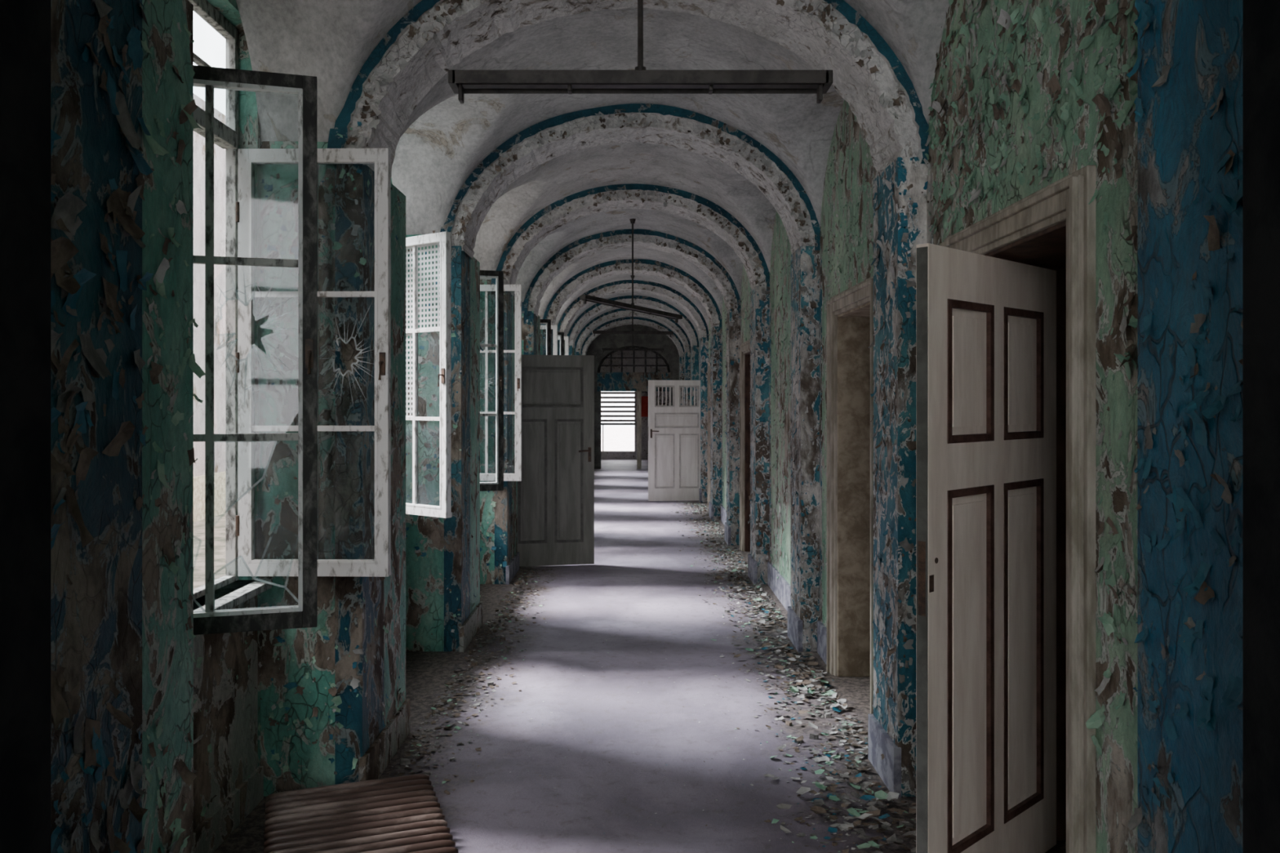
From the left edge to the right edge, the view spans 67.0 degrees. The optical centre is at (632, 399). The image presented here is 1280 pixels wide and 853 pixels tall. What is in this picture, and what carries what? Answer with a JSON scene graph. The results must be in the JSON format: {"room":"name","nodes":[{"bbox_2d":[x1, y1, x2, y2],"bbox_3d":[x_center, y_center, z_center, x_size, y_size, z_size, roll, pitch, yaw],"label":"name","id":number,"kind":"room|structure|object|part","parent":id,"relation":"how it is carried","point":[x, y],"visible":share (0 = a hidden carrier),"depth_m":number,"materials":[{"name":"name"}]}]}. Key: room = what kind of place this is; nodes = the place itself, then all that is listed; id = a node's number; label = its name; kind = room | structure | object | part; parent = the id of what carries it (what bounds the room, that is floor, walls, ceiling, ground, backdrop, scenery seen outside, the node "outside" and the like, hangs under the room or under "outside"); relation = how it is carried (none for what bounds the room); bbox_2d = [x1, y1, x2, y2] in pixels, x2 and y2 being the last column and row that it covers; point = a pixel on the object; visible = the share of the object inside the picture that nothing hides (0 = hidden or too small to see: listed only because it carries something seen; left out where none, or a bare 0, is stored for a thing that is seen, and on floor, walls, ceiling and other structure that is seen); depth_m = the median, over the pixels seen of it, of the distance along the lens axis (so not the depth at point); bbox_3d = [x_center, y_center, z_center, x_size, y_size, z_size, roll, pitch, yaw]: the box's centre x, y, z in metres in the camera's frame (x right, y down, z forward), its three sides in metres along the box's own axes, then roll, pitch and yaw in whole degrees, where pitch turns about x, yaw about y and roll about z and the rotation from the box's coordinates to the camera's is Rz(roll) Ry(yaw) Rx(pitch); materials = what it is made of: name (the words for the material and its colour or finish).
{"room":"abandoned building corridor","nodes":[
{"label":"abandoned building corridor","id":0,"kind":"room"},
{"bbox_2d":[50,0,581,852],"bbox_3d":[-1.355,-0.260,10.390,0.530,3.720,25.180,0,0,0],"label":"wall","id":1,"kind":"structure","parent":0,"point":[117,621],"depth_m":3.58,"materials":[{"name":"teal paint"}]},
{"bbox_2d":[188,0,272,611],"bbox_3d":[-1.550,-0.365,3.300,0.220,2.230,1.140,0,0,0],"label":"frame","id":2,"kind":"object","parent":1,"relation":"attached to","point":[225,135],"visible":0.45,"depth_m":3.83,"materials":[{"name":"grey wood"}]},
{"bbox_2d":[193,65,317,635],"bbox_3d":[-1.262,-0.147,2.874,0.617,1.685,0.102,0,0,-17],"label":"casement","id":3,"kind":"object","parent":1,"relation":"attached to","point":[209,621],"visible":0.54,"depth_m":2.94,"materials":[{"name":"brown wood"}]},
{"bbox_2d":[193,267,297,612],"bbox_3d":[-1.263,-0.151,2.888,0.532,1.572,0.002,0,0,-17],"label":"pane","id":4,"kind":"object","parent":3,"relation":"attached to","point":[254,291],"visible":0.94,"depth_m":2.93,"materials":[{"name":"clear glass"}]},
{"bbox_2d":[50,0,553,852],"bbox_3d":[-1.290,0.050,7.639,0.468,2.973,12.088,0,0,0],"label":"flakes","id":5,"kind":"object","parent":1,"relation":"attached to","point":[121,204],"visible":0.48,"depth_m":2.05,"materials":[{"name":"green paint"}]},
{"bbox_2d":[235,147,391,577],"bbox_3d":[-1.261,-0.147,3.810,0.602,1.685,0.102,0,0,1],"label":"casement","id":6,"kind":"object","parent":1,"relation":"attached to","point":[380,566],"visible":0.94,"depth_m":3.81,"materials":[{"name":"white paint"}]},
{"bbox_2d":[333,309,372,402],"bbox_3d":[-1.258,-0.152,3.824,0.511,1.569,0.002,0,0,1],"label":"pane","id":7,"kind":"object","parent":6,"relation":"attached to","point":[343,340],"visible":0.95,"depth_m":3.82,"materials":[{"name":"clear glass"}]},
{"bbox_2d":[193,551,519,852],"bbox_3d":[-1.291,1.520,11.759,0.438,0.160,20.249,0,0,0],"label":"baseboard","id":8,"kind":"structure","parent":1,"relation":"attached to","point":[211,833],"depth_m":3.88,"materials":[{"name":"paint"}]},
{"bbox_2d":[405,231,452,518],"bbox_3d":[-1.331,-0.147,5.863,0.597,1.685,0.102,0,0,37],"label":"casement","id":9,"kind":"object","parent":1,"relation":"attached to","point":[444,510],"visible":0.57,"depth_m":5.71,"materials":[{"name":"white paint"}]},
{"bbox_2d":[405,242,439,416],"bbox_3d":[-1.319,-0.152,5.873,0.506,1.569,0.001,0,0,37],"label":"perforated panel","id":10,"kind":"object","parent":9,"relation":"attached to","point":[437,248],"visible":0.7,"depth_m":5.84,"materials":[{"name":"white painted perforated metal"}]},
{"bbox_2d":[480,270,503,491],"bbox_3d":[-1.274,-0.147,7.341,0.592,1.685,0.102,0,0,-17],"label":"casement","id":11,"kind":"object","parent":1,"relation":"attached to","point":[499,275],"visible":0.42,"depth_m":7.41,"materials":[{"name":"brown wood"}]},
{"bbox_2d":[480,364,495,401],"bbox_3d":[-1.275,-0.152,7.355,0.501,1.569,0.002,0,0,-17],"label":"pane","id":12,"kind":"object","parent":11,"relation":"attached to","point":[482,365],"visible":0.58,"depth_m":7.41,"materials":[{"name":"clear glass"}]},
{"bbox_2d":[480,284,521,480],"bbox_3d":[-1.259,-0.147,8.305,0.607,1.685,0.102,0,0,2],"label":"casement","id":13,"kind":"object","parent":1,"relation":"attached to","point":[517,476],"visible":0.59,"depth_m":8.29,"materials":[{"name":"white paint"}]},
{"bbox_2d":[540,319,551,355],"bbox_3d":[-1.282,-0.147,11.824,0.567,1.685,0.102,0,0,-12],"label":"casement","id":14,"kind":"object","parent":1,"relation":"attached to","point":[548,322],"visible":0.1,"depth_m":11.87,"materials":[{"name":"brown wood"}]},
{"bbox_2d":[540,324,557,355],"bbox_3d":[-1.280,-0.147,12.791,0.567,1.685,0.102,0,0,3],"label":"casement","id":15,"kind":"object","parent":1,"relation":"attached to","point":[554,327],"visible":0.07,"depth_m":12.77,"materials":[{"name":"white paint"}]},
{"bbox_2d":[517,355,594,566],"bbox_3d":[-0.790,0.578,9.300,0.854,2.020,0.167,0,0,-11],"label":"door","id":16,"kind":"structure","parent":1,"relation":"in","point":[556,488],"depth_m":9.29,"materials":[{"name":"grey paint"}]},
{"bbox_2d":[557,332,564,355],"bbox_3d":[-1.282,-0.147,14.074,0.567,1.685,0.102,0,0,-12],"label":"casement","id":17,"kind":"object","parent":1,"relation":"attached to","point":[561,335],"visible":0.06,"depth_m":14.12,"materials":[{"name":"brown wood"}]},
{"bbox_2d":[557,336,568,355],"bbox_3d":[-1.280,-0.147,15.041,0.567,1.685,0.102,0,0,3],"label":"casement","id":18,"kind":"object","parent":1,"relation":"attached to","point":[566,338],"visible":0.08,"depth_m":15.02,"materials":[{"name":"white paint"}]},
{"bbox_2d":[0,0,1279,852],"bbox_3d":[-0.160,-0.200,1.262,2.720,3.600,0.195,0,0,0],"label":"trim","id":19,"kind":"structure","parent":1,"relation":"attached to","point":[24,24],"depth_m":1.31,"materials":[{"name":"black"}]},
{"bbox_2d":[235,0,949,351],"bbox_3d":[0.590,-1.597,12.400,4.620,1.307,29.200,0,0,0],"label":"ceiling","id":20,"kind":"structure","parent":0,"point":[443,140],"depth_m":5.68,"materials":[{"name":"white paint"}]},
{"bbox_2d":[345,0,916,321],"bbox_3d":[0.001,-1.415,8.385,2.352,0.887,9.033,0,0,0],"label":"flakes","id":21,"kind":"object","parent":20,"relation":"attached to","point":[842,24],"visible":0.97,"depth_m":6.14,"materials":[{"name":"brown paint"}]},
{"bbox_2d":[579,218,682,323],"bbox_3d":[0.000,-1.355,10.050,1.220,1.058,0.110,0,0,-34],"label":"lamp","id":22,"kind":"object","parent":20,"relation":"hanging from","point":[585,298],"visible":1,"depth_m":10.04,"materials":[{"name":"metal"}]},
{"bbox_2d":[579,294,682,323],"bbox_3d":[-0.002,-0.938,10.049,1.224,0.085,0.110,8,-5,-34],"label":"tray","id":23,"kind":"object","parent":22,"relation":"on","point":[585,298],"depth_m":10.00,"materials":[{"name":"metal"}]},
{"bbox_3d":[0.000,-1.429,10.050,0.068,0.909,0.068,0,0,0],"label":"rod","id":24,"kind":"part","parent":22,"relation":"part of","materials":[{"name":"metal"}]},
{"bbox_2d":[591,275,673,337],"bbox_3d":[0.000,-1.419,14.600,1.224,0.928,0.110,0,0,-9],"label":"lamp","id":25,"kind":"object","parent":20,"relation":"hanging from","point":[632,331],"visible":0.98,"depth_m":14.57,"materials":[{"name":"metal"}]},
{"bbox_2d":[591,330,673,337],"bbox_3d":[0.000,-0.998,14.600,1.224,0.085,0.110,0,0,-9],"label":"tray","id":26,"kind":"object","parent":25,"relation":"on","point":[594,332],"depth_m":14.56,"materials":[{"name":"metal"}]},
{"bbox_3d":[0.000,-1.459,14.600,0.068,0.848,0.068,0,0,0],"label":"rod","id":27,"kind":"part","parent":25,"relation":"part of","materials":[{"name":"metal"}]},
{"bbox_2d":[601,333,663,352],"bbox_3d":[0.000,-1.410,19.100,1.224,0.951,0.110,0,0,-6],"label":"lamp","id":28,"kind":"object","parent":20,"relation":"hanging from","point":[602,348],"visible":0.95,"depth_m":19.06,"materials":[{"name":"metal"}]},
{"bbox_2d":[601,347,663,352],"bbox_3d":[0.000,-0.978,19.100,1.224,0.085,0.110,0,0,-6],"label":"tray","id":29,"kind":"object","parent":28,"relation":"on","point":[602,348],"depth_m":19.05,"materials":[{"name":"metal"}]},
{"bbox_3d":[0.000,-1.450,19.100,0.068,0.871,0.068,0,0,0],"label":"rod","id":30,"kind":"part","parent":28,"relation":"part of","materials":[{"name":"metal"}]},
{"bbox_2d":[448,0,832,103],"bbox_3d":[0.025,-1.423,3.130,1.224,0.915,0.110,0,0,0],"label":"lamp","id":31,"kind":"object","parent":20,"relation":"hanging from","point":[640,80],"visible":1,"depth_m":3.08,"materials":[{"name":"metal"}]},
{"bbox_2d":[448,70,832,103],"bbox_3d":[0.025,-1.008,3.130,1.224,0.085,0.110,0,0,0],"label":"tray","id":32,"kind":"object","parent":31,"relation":"on","point":[461,82],"depth_m":3.07,"materials":[{"name":"metal"}]},
{"bbox_3d":[0.025,-1.462,3.130,0.068,0.835,0.068,0,0,0],"label":"rod","id":33,"kind":"part","parent":31,"relation":"part of","materials":[{"name":"metal"}]},
{"bbox_2d":[586,324,679,469],"bbox_3d":[-0.010,-0.260,22.550,3.220,3.720,0.300,0,0,0],"label":"wall","id":34,"kind":"structure","parent":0,"point":[637,382],"depth_m":22.40,"materials":[{"name":"grey paint"}]},
{"bbox_2d":[600,347,669,459],"bbox_3d":[-0.010,-0.260,24.850,3.220,3.720,4.300,0,0,0],"label":"wall vestibule","id":35,"kind":"structure","parent":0,"point":[606,455],"depth_m":26.00,"materials":[{"name":"black metal"}]},
{"bbox_2d":[213,459,1066,852],"bbox_3d":[0.640,1.675,12.400,4.520,0.150,29.200,0,0,0],"label":"floor","id":36,"kind":"structure","parent":0,"point":[503,811],"depth_m":4.88,"materials":[{"name":"grey concrete"}]},
{"bbox_2d":[263,773,457,852],"bbox_3d":[-0.911,1.525,3.228,0.600,0.121,1.070,0,0,-20],"label":"wooden bench","id":37,"kind":"object","parent":36,"relation":"on","point":[398,814],"visible":1,"depth_m":3.39,"materials":[{"name":"wood"}]},
{"bbox_2d":[386,500,915,852],"bbox_3d":[0.037,1.573,9.407,2.190,0.052,15.218,0,0,0],"label":"debris","id":38,"kind":"object","parent":36,"relation":"on","point":[872,811],"visible":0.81,"depth_m":4.97,"materials":[{"name":"grey paint"}]},
{"bbox_2d":[679,0,1242,852],"bbox_3d":[1.335,-0.260,10.250,0.530,3.720,24.900,0,0,0],"label":"wall","id":39,"kind":"structure","parent":0,"point":[1158,184],"depth_m":2.40,"materials":[{"name":"green paint"}]},
{"bbox_2d":[327,0,928,177],"bbox_3d":[0.000,-1.423,4.094,2.460,0.945,0.412,0,0,0],"label":"arch","id":40,"kind":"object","parent":39,"relation":"attached to","point":[799,31],"depth_m":4.01,"materials":[{"name":"grey paint"}]},
{"bbox_2d":[439,103,820,259],"bbox_3d":[0.000,-1.423,6.344,2.460,0.945,0.412,0,0,0],"label":"trim","id":41,"kind":"structure","parent":39,"relation":"attached to","point":[669,126],"depth_m":6.16,"materials":[{"name":"grey paint"}]},
{"bbox_2d":[490,183,769,295],"bbox_3d":[0.000,-1.423,8.594,2.460,0.945,0.412,0,0,0],"label":"trim","id":42,"kind":"structure","parent":39,"relation":"attached to","point":[686,206],"depth_m":8.41,"materials":[{"name":"grey paint"}]},
{"bbox_2d":[540,258,721,329],"bbox_3d":[0.000,-1.423,13.094,2.460,0.945,0.412,0,0,0],"label":"trim","id":43,"kind":"structure","parent":39,"relation":"attached to","point":[683,278],"depth_m":12.91,"materials":[{"name":"grey paint"}]},
{"bbox_2d":[521,228,741,316],"bbox_3d":[0.000,-1.423,10.844,2.460,0.945,0.412,0,0,0],"label":"trim","id":44,"kind":"structure","parent":39,"relation":"attached to","point":[585,246],"depth_m":10.66,"materials":[{"name":"grey paint"}]},
{"bbox_2d":[574,308,690,354],"bbox_3d":[0.000,-1.423,19.844,2.460,0.945,0.412,0,0,0],"label":"trim","id":45,"kind":"structure","parent":39,"relation":"attached to","point":[618,313],"depth_m":19.66,"materials":[{"name":"grey paint"}]},
{"bbox_2d":[557,280,708,340],"bbox_3d":[0.000,-1.423,15.344,2.460,0.945,0.412,0,0,0],"label":"trim","id":46,"kind":"structure","parent":39,"relation":"attached to","point":[623,286],"depth_m":15.16,"materials":[{"name":"grey paint"}]},
{"bbox_2d":[567,295,698,348],"bbox_3d":[0.000,-1.423,17.594,2.460,0.945,0.412,0,0,0],"label":"trim","id":47,"kind":"structure","parent":39,"relation":"attached to","point":[641,300],"depth_m":17.41,"materials":[{"name":"grey paint"}]},
{"bbox_2d":[581,316,684,356],"bbox_3d":[0.000,-1.423,22.094,2.460,0.945,0.412,0,0,0],"label":"trim","id":48,"kind":"structure","parent":39,"relation":"attached to","point":[628,320],"depth_m":21.91,"materials":[{"name":"grey paint"}]},
{"bbox_2d":[648,380,700,501],"bbox_3d":[0.695,0.638,15.252,0.914,1.900,0.167,0,0,-6],"label":"door","id":49,"kind":"structure","parent":39,"relation":"in","point":[674,430],"depth_m":15.23,"materials":[{"name":"paint"}]},
{"bbox_2d":[707,360,710,505],"bbox_3d":[1.373,0.497,14.200,0.465,2.205,1.130,0,0,0],"label":"trim","id":50,"kind":"structure","parent":39,"relation":"attached to","point":[708,362],"depth_m":14.67,"materials":[{"name":"beige wood"}]},
{"bbox_2d":[739,339,750,551],"bbox_3d":[1.373,0.497,9.760,0.465,2.205,1.150,0,0,0],"label":"trim","id":51,"kind":"structure","parent":39,"relation":"attached to","point":[744,352],"depth_m":10.21,"materials":[{"name":"beige wood"}]},
{"bbox_2d":[698,488,901,798],"bbox_3d":[1.125,1.500,10.056,0.150,0.200,24.512,0,0,0],"label":"baseboard","id":52,"kind":"structure","parent":39,"relation":"attached to","point":[889,769],"depth_m":5.99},
{"bbox_2d":[826,275,873,714],"bbox_3d":[1.373,0.497,5.160,0.465,2.205,1.110,0,0,0],"label":"trim","id":53,"kind":"structure","parent":39,"relation":"attached to","point":[849,313],"depth_m":5.59,"materials":[{"name":"beige paint"}]},
{"bbox_2d":[708,0,1242,830],"bbox_3d":[1.131,-0.082,8.411,0.191,3.250,13.550,0,0,0],"label":"flakes","id":54,"kind":"object","parent":39,"relation":"attached to","point":[1232,698],"visible":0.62,"depth_m":2.66,"materials":[{"name":"green paint"}]},
{"bbox_2d":[915,243,1056,852],"bbox_3d":[1.176,0.563,3.173,0.899,2.050,0.059,0,0,-43],"label":"door","id":55,"kind":"structure","parent":39,"relation":"in","point":[986,326],"depth_m":3.11,"materials":[{"name":"beige paint"}]},
{"bbox_2d":[938,164,1095,852],"bbox_3d":[1.373,0.497,3.060,0.465,2.205,1.150,0,0,0],"label":"trim","id":56,"kind":"structure","parent":39,"relation":"attached to","point":[1053,227],"depth_m":2.52,"materials":[{"name":"beige wood"}]},
{"bbox_3d":[2.250,-0.260,10.250,1.300,3.720,24.900,0,0,0],"label":"wall","id":57,"kind":"structure","parent":0,"visible":0},
{"bbox_2d":[600,391,634,451],"bbox_3d":[-0.400,0.580,26.065,0.900,1.600,0.050,0,0,0],"label":"window shutter","id":58,"kind":"object","parent":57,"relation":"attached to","point":[602,393],"visible":0.98,"depth_m":26.05,"materials":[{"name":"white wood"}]},
{"bbox_2d":[597,346,670,372],"bbox_3d":[0.030,-0.950,22.500,1.700,0.620,0.040,0,0,0],"label":"fanlight window","id":59,"kind":"structure","parent":57,"relation":"in","point":[657,353],"depth_m":22.48,"materials":[{"name":"black metal"}]},
{"label":"outside","id":60,"kind":"structure","parent":0,"visible":0},
{"bbox_2d":[193,427,634,589],"bbox_3d":[-3.000,2.025,26.000,18.000,0.650,68.000,0,0,0],"label":"ground","id":61,"kind":"structure","parent":60,"point":[615,438],"depth_m":15.85,"materials":[{"name":"white"}]},
{"bbox_2d":[193,93,225,522],"bbox_3d":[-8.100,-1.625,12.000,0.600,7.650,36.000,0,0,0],"label":"window","id":62,"kind":"structure","parent":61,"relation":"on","point":[198,140],"depth_m":18.04,"materials":[{"name":"glass"}]}
]}

